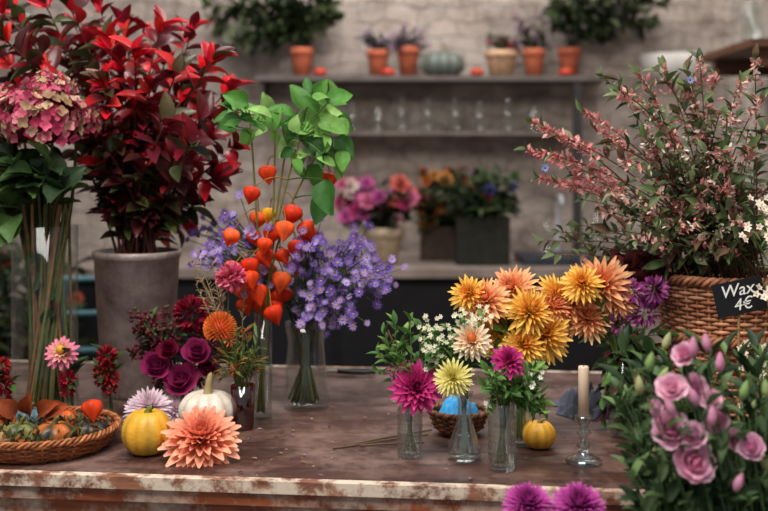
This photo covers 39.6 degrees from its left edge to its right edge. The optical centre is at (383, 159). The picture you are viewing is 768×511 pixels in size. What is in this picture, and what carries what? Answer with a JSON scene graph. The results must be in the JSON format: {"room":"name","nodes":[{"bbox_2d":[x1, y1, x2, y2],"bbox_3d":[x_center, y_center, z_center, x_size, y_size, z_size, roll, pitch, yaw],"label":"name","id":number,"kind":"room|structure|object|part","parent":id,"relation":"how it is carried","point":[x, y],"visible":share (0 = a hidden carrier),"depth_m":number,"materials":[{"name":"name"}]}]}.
{"room":"plant shop","nodes":[
{"label":"plant shop","id":0,"kind":"room"},
{"bbox_2d":[0,0,726,364],"bbox_3d":[-0.800,-0.270,5.675,5.200,3.300,0.150,0,0,0],"label":"wall","id":1,"kind":"structure","parent":0,"point":[461,26],"depth_m":5.60,"materials":[{"name":"brick"}]},
{"bbox_2d":[639,52,710,83],"bbox_3d":[1.530,-0.475,5.513,0.380,0.150,0.170,0,0,0],"label":"wall sconce","id":2,"kind":"object","parent":1,"relation":"attached to","point":[674,61],"visible":0.4,"depth_m":5.47,"materials":[{"name":"white glass"}]},
{"bbox_2d":[727,0,767,266],"bbox_3d":[1.875,-0.270,2.275,0.150,3.300,6.950,0,0,0],"label":"wall","id":3,"kind":"structure","parent":0,"point":[746,19],"depth_m":5.27,"materials":[{"name":"brick"}]},
{"bbox_2d":[696,38,767,75],"bbox_3d":[1.625,-0.400,4.575,0.350,0.160,0.750,0,0,0],"label":"wooden wall shelf","id":4,"kind":"object","parent":3,"relation":"attached to","point":[729,60],"visible":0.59,"depth_m":4.68,"materials":[{"name":"brown wood"}]},
{"bbox_3d":[-0.800,1.430,2.275,5.500,0.100,6.950,0,0,0],"label":"floor","id":5,"kind":"structure","parent":0,"visible":0},
{"bbox_2d":[0,241,97,359],"bbox_3d":[-1.631,0.822,4.311,0.988,1.116,0.646,0,0,0],"label":"shrub","id":6,"kind":"object","parent":5,"relation":"on","point":[16,333],"visible":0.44,"depth_m":4.35,"materials":[{"name":"green plant"}]},
{"bbox_2d":[61,276,97,352],"bbox_3d":[-1.050,0.910,3.830,0.400,0.942,0.483,0,0,0],"label":"metal chair","id":7,"kind":"object","parent":5,"relation":"on","point":[65,278],"visible":0.13,"depth_m":4.04,"materials":[{"name":"metal"}]},
{"bbox_2d":[64,251,606,371],"bbox_3d":[-0.240,0.912,5.135,2.520,0.935,0.870,0,0,0],"label":"counter","id":8,"kind":"object","parent":5,"relation":"on","point":[424,286],"depth_m":4.76,"materials":[{"name":"stone"}]},
{"bbox_2d":[64,252,582,277],"bbox_3d":[-0.240,0.500,5.135,2.520,0.040,0.870,0,0,0],"label":"countertop","id":9,"kind":"structure","parent":8,"relation":"on","point":[416,268],"depth_m":4.72,"materials":[{"name":"stone"}]},
{"bbox_2d":[334,174,420,265],"bbox_3d":[-0.038,0.271,4.899,0.408,0.417,0.273,0,0,0],"label":"potted flowers","id":10,"kind":"object","parent":8,"relation":"on","point":[359,201],"visible":0.99,"depth_m":4.84,"materials":[{"name":"plant"}]},
{"bbox_2d":[362,226,403,265],"bbox_3d":[-0.005,0.394,4.900,0.191,0.170,0.191,0,0,0],"label":"planter","id":11,"kind":"object","parent":10,"relation":"on","point":[387,239],"depth_m":4.83,"materials":[{"name":"ceramic"}]},
{"bbox_2d":[255,75,608,248],"bbox_3d":[0.240,0.029,5.447,1.760,0.899,0.295,0,0,0],"label":"wall shelf","id":12,"kind":"object","parent":8,"relation":"on","point":[265,81],"visible":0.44,"depth_m":5.31,"materials":[{"name":"wood"}]},
{"bbox_2d":[201,0,345,74],"bbox_3d":[-0.559,-0.669,5.398,0.736,0.496,0.275,0,0,-5],"label":"potted plant","id":13,"kind":"object","parent":12,"relation":"on","point":[298,21],"visible":0.98,"depth_m":5.38,"materials":[{"name":"plant"}]},
{"bbox_2d":[290,47,313,74],"bbox_3d":[-0.417,-0.495,5.430,0.118,0.148,0.118,0,0,0],"label":"pot","id":14,"kind":"object","parent":13,"relation":"on","point":[301,56],"depth_m":5.39,"materials":[{"name":"ceramic"}]},
{"bbox_2d":[313,66,326,74],"bbox_3d":[-0.320,-0.446,5.345,0.069,0.051,0.069,0,0,0],"label":"pumpkin","id":15,"kind":"object","parent":12,"relation":"on","point":[319,71],"visible":0.94,"depth_m":5.32,"materials":[{"name":"orange food"}]},
{"bbox_2d":[355,28,397,74],"bbox_3d":[-0.031,-0.543,5.415,0.224,0.244,0.148,0,0,21],"label":"plant","id":16,"kind":"object","parent":12,"relation":"on","point":[378,56],"visible":0.98,"depth_m":5.39,"materials":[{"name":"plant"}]},
{"bbox_3d":[-0.030,-0.490,5.430,0.118,0.137,0.118,0,0,0],"label":"pot","id":17,"kind":"part","parent":16,"relation":"part of","materials":[{"name":"ceramic"}]},
{"bbox_2d":[381,66,394,74],"bbox_3d":[0.020,-0.446,5.345,0.069,0.051,0.069,0,0,0],"label":"pumpkin","id":18,"kind":"object","parent":12,"relation":"on","point":[387,71],"visible":0.91,"depth_m":5.32,"materials":[{"name":"orange food"}]},
{"bbox_2d":[388,25,430,74],"bbox_3d":[0.129,-0.553,5.418,0.228,0.265,0.169,0,0,0],"label":"plant","id":19,"kind":"object","parent":12,"relation":"on","point":[407,55],"visible":0.97,"depth_m":5.39,"materials":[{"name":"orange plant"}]},
{"bbox_3d":[0.122,-0.497,5.430,0.118,0.153,0.118,0,0,0],"label":"pot","id":20,"kind":"part","parent":19,"relation":"part of","materials":[{"name":"ceramic"}]},
{"bbox_2d":[421,46,464,74],"bbox_3d":[0.300,-0.502,5.430,0.223,0.162,0.229,0,0,0],"label":"pumpkin","id":21,"kind":"object","parent":12,"relation":"on","point":[443,62],"visible":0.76,"depth_m":5.35,"materials":[{"name":"green food"}]},
{"bbox_2d":[470,66,483,74],"bbox_3d":[0.466,-0.446,5.345,0.069,0.051,0.069,0,0,0],"label":"pumpkin","id":22,"kind":"object","parent":12,"relation":"on","point":[476,71],"visible":0.93,"depth_m":5.32,"materials":[{"name":"orange food"}]},
{"bbox_2d":[484,34,523,74],"bbox_3d":[0.607,-0.535,5.424,0.210,0.228,0.182,0,0,0],"label":"begonias","id":23,"kind":"object","parent":12,"relation":"on","point":[499,61],"visible":0.99,"depth_m":5.38,"materials":[{"name":"ceramic"}]},
{"bbox_2d":[484,50,517,74],"bbox_3d":[0.596,-0.487,5.430,0.170,0.132,0.170,0,0,0],"label":"pot","id":24,"kind":"object","parent":23,"relation":"on","point":[500,62],"depth_m":5.37,"materials":[{"name":"ceramic"}]},
{"bbox_2d":[511,9,552,74],"bbox_3d":[0.755,-0.591,5.410,0.212,0.340,0.164,0,0,0],"label":"heather","id":25,"kind":"object","parent":12,"relation":"on","point":[533,57],"visible":0.97,"depth_m":5.40,"materials":[{"name":"ceramic"}]},
{"bbox_2d":[522,48,545,74],"bbox_3d":[0.764,-0.492,5.430,0.118,0.142,0.118,0,0,0],"label":"pot","id":26,"kind":"object","parent":25,"relation":"on","point":[533,57],"depth_m":5.39,"materials":[{"name":"ceramic"}]},
{"bbox_2d":[559,66,572,74],"bbox_3d":[0.911,-0.446,5.345,0.069,0.051,0.069,0,0,0],"label":"pumpkin","id":27,"kind":"object","parent":12,"relation":"on","point":[565,71],"visible":0.94,"depth_m":5.32,"materials":[{"name":"orange food"}]},
{"bbox_2d":[540,0,669,74],"bbox_3d":[1.100,-0.664,5.393,0.660,0.486,0.358,0,0,0],"label":"potted plant","id":28,"kind":"object","parent":12,"relation":"on","point":[598,20],"visible":0.99,"depth_m":5.37,"materials":[{"name":"plant"}]},
{"bbox_2d":[557,47,580,74],"bbox_3d":[0.942,-0.495,5.430,0.118,0.148,0.118,0,0,0],"label":"pot","id":29,"kind":"object","parent":28,"relation":"on","point":[568,56],"depth_m":5.39,"materials":[{"name":"ceramic"}]},
{"bbox_2d":[410,166,471,260],"bbox_3d":[0.278,0.254,5.107,0.357,0.451,0.300,0,0,0],"label":"chrysanthemum","id":30,"kind":"object","parent":8,"relation":"on","point":[437,243],"visible":0.62,"depth_m":5.06,"materials":[{"name":"orange plant"}]},
{"bbox_2d":[420,226,454,260],"bbox_3d":[0.259,0.399,5.120,0.170,0.160,0.119,0,0,0],"label":"planter","id":31,"kind":"object","parent":30,"relation":"on","point":[437,243],"depth_m":5.06,"materials":[{"name":"ceramic"}]},
{"bbox_2d":[437,164,523,265],"bbox_3d":[0.443,0.248,4.916,0.409,0.462,0.325,0,0,0],"label":"planter box","id":32,"kind":"object","parent":8,"relation":"on","point":[482,228],"visible":1,"depth_m":4.84,"materials":[{"name":"ceramic"}]},
{"bbox_3d":[0.452,0.369,4.920,0.240,0.220,0.168,0,0,0],"label":"planter","id":33,"kind":"part","parent":32,"relation":"part of","materials":[{"name":"ceramic"}]},
{"bbox_2d":[555,195,563,250],"bbox_3d":[0.860,0.324,5.226,0.060,0.310,0.169,0,0,0],"label":"tap","id":34,"kind":"object","parent":8,"relation":"on","point":[560,198],"visible":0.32,"depth_m":5.27,"materials":[{"name":"metal"}]},
{"bbox_2d":[0,360,767,510],"bbox_3d":[-0.244,0.980,2.470,2.600,0.800,1.075,0,0,6],"label":"work table","id":35,"kind":"object","parent":5,"relation":"on","point":[111,478],"visible":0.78,"depth_m":2.03,"materials":[{"name":"brown wood"}]},
{"bbox_2d":[0,356,20,398],"bbox_3d":[-0.814,0.501,2.299,0.066,0.156,0.077,0,0,-33],"label":"flowers","id":36,"kind":"object","parent":35,"relation":"on","point":[5,378],"visible":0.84,"depth_m":2.29,"materials":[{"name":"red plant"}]},
{"bbox_2d":[0,70,107,406],"bbox_3d":[-0.858,0.190,2.411,0.432,0.779,0.285,0,0,9],"label":"vase","id":37,"kind":"object","parent":35,"relation":"on","point":[34,186],"visible":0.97,"depth_m":2.37,"materials":[{"name":"green plant"}]},
{"bbox_2d":[0,393,121,463],"bbox_3d":[-0.691,0.528,2.156,0.314,0.106,0.314,0,0,-18],"label":"wicker basket","id":38,"kind":"object","parent":35,"relation":"on","point":[49,431],"visible":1,"depth_m":2.11,"materials":[{"name":"brown wicker"}]},
{"bbox_2d":[44,336,88,409],"bbox_3d":[-0.694,0.482,2.320,0.088,0.194,0.076,0,0,0],"label":"flowers","id":39,"kind":"object","parent":35,"relation":"on","point":[61,352],"visible":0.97,"depth_m":2.31,"materials":[{"name":"pink plant"}]},
{"bbox_2d":[90,344,126,411],"bbox_3d":[-0.618,0.495,2.379,0.087,0.168,0.078,0,0,0],"label":"flowers","id":40,"kind":"object","parent":35,"relation":"on","point":[103,364],"visible":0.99,"depth_m":2.38,"materials":[{"name":"red plant"}]},
{"bbox_2d":[0,0,255,400],"bbox_3d":[-0.663,0.065,2.600,0.698,1.028,0.558,0,0,-4],"label":"potted plant","id":41,"kind":"object","parent":35,"relation":"on","point":[146,183],"visible":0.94,"depth_m":2.56,"materials":[{"name":"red plant"}]},
{"bbox_2d":[121,405,170,455],"bbox_3d":[-0.468,0.531,2.107,0.097,0.095,0.100,0,0,0],"label":"gourd","id":42,"kind":"object","parent":35,"relation":"on","point":[141,435],"visible":0.92,"depth_m":2.07,"materials":[{"name":"yellow food"}]},
{"bbox_2d":[123,386,182,420],"bbox_3d":[-0.499,0.536,2.313,0.148,0.087,0.104,0,0,0],"label":"flower","id":43,"kind":"object","parent":35,"relation":"on","point":[142,400],"visible":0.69,"depth_m":2.31,"materials":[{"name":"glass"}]},
{"bbox_2d":[126,294,219,397],"bbox_3d":[-0.476,0.442,2.397,0.229,0.274,0.160,0,0,0],"label":"flower bouquet","id":44,"kind":"object","parent":35,"relation":"on","point":[158,352],"visible":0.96,"depth_m":2.37,"materials":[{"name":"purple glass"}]},
{"bbox_2d":[157,405,241,467],"bbox_3d":[-0.348,0.539,2.077,0.152,0.117,0.179,0,0,42],"label":"bloom","id":45,"kind":"object","parent":35,"relation":"on","point":[204,438],"visible":1,"depth_m":2.05,"materials":[{"name":"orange plant"}]},
{"bbox_2d":[178,372,232,421],"bbox_3d":[-0.382,0.519,2.311,0.122,0.121,0.125,0,0,0],"label":"pumpkin","id":46,"kind":"object","parent":35,"relation":"on","point":[208,397],"visible":0.61,"depth_m":2.28,"materials":[{"name":"white food"}]},
{"bbox_2d":[190,249,273,430],"bbox_3d":[-0.333,0.387,2.307,0.193,0.385,0.150,0,0,0],"label":"posy","id":47,"kind":"object","parent":35,"relation":"on","point":[222,329],"visible":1,"depth_m":2.29,"materials":[{"name":"green plant"}]},
{"bbox_2d":[214,78,353,412],"bbox_3d":[-0.227,0.197,2.378,0.327,0.765,0.198,0,0,0],"label":"vase","id":48,"kind":"object","parent":35,"relation":"on","point":[322,118],"visible":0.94,"depth_m":2.36,"materials":[{"name":"green plant"}]},
{"bbox_2d":[184,190,408,404],"bbox_3d":[-0.220,0.323,2.514,0.556,0.512,0.366,0,0,5],"label":"vase","id":49,"kind":"object","parent":35,"relation":"on","point":[314,303],"visible":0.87,"depth_m":2.43,"materials":[{"name":"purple plant"}]},
{"bbox_2d":[321,368,375,374],"bbox_3d":[-0.096,0.567,2.864,0.146,0.014,0.047,0,0,0],"label":"pruning shears","id":50,"kind":"object","parent":35,"relation":"on","point":[358,371],"visible":0.94,"depth_m":2.85,"materials":[{"name":"metal"}]},
{"bbox_2d":[333,429,431,448],"bbox_3d":[0.018,0.577,2.182,0.253,0.004,0.079,0,0,-33],"label":"stems","id":51,"kind":"object","parent":35,"relation":"on","point":[367,442],"visible":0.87,"depth_m":2.18,"materials":[{"name":"green plant"}]},
{"bbox_2d":[366,310,442,459],"bbox_3d":[0.039,0.434,2.095,0.150,0.290,0.145,0,0,0],"label":"vase","id":52,"kind":"object","parent":35,"relation":"on","point":[414,388],"visible":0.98,"depth_m":2.06,"materials":[{"name":"clear glass"}]},
{"bbox_2d":[238,401,609,478],"bbox_3d":[0.097,0.575,2.255,0.893,0.007,0.662,0,0,0],"label":"leaf","id":53,"kind":"object","parent":35,"relation":"on","point":[329,426],"visible":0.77,"depth_m":2.13,"materials":[{"name":"green plant"}]},
{"bbox_2d":[416,304,493,462],"bbox_3d":[0.141,0.431,2.077,0.156,0.296,0.143,0,0,0],"label":"vase","id":54,"kind":"object","parent":35,"relation":"on","point":[470,341],"visible":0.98,"depth_m":2.06,"materials":[{"name":"clear glass"}]},
{"bbox_2d":[427,394,488,437],"bbox_3d":[0.157,0.536,2.255,0.134,0.086,0.134,0,0,45],"label":"bowl","id":55,"kind":"object","parent":35,"relation":"on","point":[443,416],"visible":0.84,"depth_m":2.22,"materials":[{"name":"brown wicker"}]},
{"bbox_2d":[448,265,574,438],"bbox_3d":[0.265,0.399,2.200,0.272,0.360,0.159,0,0,0],"label":"vase","id":56,"kind":"object","parent":35,"relation":"on","point":[522,320],"visible":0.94,"depth_m":2.18,"materials":[{"name":"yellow plant"}]},
{"bbox_2d":[477,338,554,472],"bbox_3d":[0.248,0.457,1.995,0.158,0.244,0.139,0,0,0],"label":"vase","id":57,"kind":"object","parent":35,"relation":"on","point":[513,388],"visible":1,"depth_m":1.98,"materials":[{"name":"clear glass"}]},
{"bbox_2d":[522,418,555,448],"bbox_3d":[0.312,0.549,2.149,0.067,0.060,0.067,0,0,0],"label":"pumpkin","id":58,"kind":"object","parent":35,"relation":"on","point":[537,434],"visible":0.98,"depth_m":2.13,"materials":[{"name":"food"}]},
{"bbox_2d":[552,381,613,419],"bbox_3d":[0.469,0.545,2.455,0.154,0.067,0.174,0,0,0],"label":"cloth","id":59,"kind":"object","parent":35,"relation":"on","point":[567,404],"visible":0.49,"depth_m":2.43,"materials":[{"name":"grey fabric"}]},
{"bbox_2d":[565,363,601,466],"bbox_3d":[0.382,0.483,2.040,0.070,0.192,0.070,0,0,0],"label":"candle","id":60,"kind":"object","parent":35,"relation":"on","point":[583,370],"visible":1,"depth_m":2.03,"materials":[{"name":"wax"}]},
{"bbox_2d":[578,365,588,421],"bbox_3d":[0.382,0.446,2.040,0.021,0.104,0.021,0,0,0],"label":"candle","id":61,"kind":"object","parent":60,"relation":"on","point":[583,370],"depth_m":2.03,"materials":[{"name":"wax"}]},
{"bbox_2d":[537,256,678,431],"bbox_3d":[0.471,0.391,2.250,0.314,0.377,0.199,0,0,0],"label":"vase","id":62,"kind":"object","parent":35,"relation":"on","point":[590,289],"visible":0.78,"depth_m":2.22,"materials":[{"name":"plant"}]},
{"bbox_2d":[514,43,767,426],"bbox_3d":[0.589,0.168,2.313,0.642,0.823,0.467,0,0,-7],"label":"basket","id":63,"kind":"object","parent":35,"relation":"on","point":[707,216],"visible":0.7,"depth_m":2.24,"materials":[{"name":"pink plant"}]},
{"bbox_2d":[656,266,767,426],"bbox_3d":[0.746,0.410,2.340,0.324,0.337,0.324,0,0,0],"label":"basket","id":64,"kind":"object","parent":63,"relation":"on","point":[690,306],"depth_m":2.24,"materials":[{"name":"wicker"}]},
{"bbox_2d":[711,275,767,429],"bbox_3d":[0.694,0.402,2.087,0.110,0.354,0.050,0,0,0],"label":"price sign","id":65,"kind":"object","parent":35,"relation":"on","point":[735,297],"visible":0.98,"depth_m":2.08,"materials":[{"name":"black"}]},
{"bbox_2d":[736,194,767,407],"bbox_3d":[0.759,0.322,2.023,0.192,0.515,0.156,0,0,0],"label":"vase","id":66,"kind":"object","parent":35,"relation":"on","point":[762,206],"visible":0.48,"depth_m":2.04,"materials":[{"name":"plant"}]},
{"bbox_2d":[501,481,606,510],"bbox_3d":[0.262,0.950,1.700,0.201,0.858,0.200,0,0,0],"label":"bucket","id":67,"kind":"object","parent":5,"relation":"on","point":[569,498],"visible":1,"depth_m":1.71,"materials":[{"name":"plant"}]},
{"bbox_2d":[597,323,767,510],"bbox_3d":[0.533,0.820,1.684,0.386,1.118,0.381,0,0,0],"label":"bouquet","id":68,"kind":"object","parent":5,"relation":"on","point":[689,458],"visible":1,"depth_m":1.62,"materials":[{"name":"plant"}]}
]}

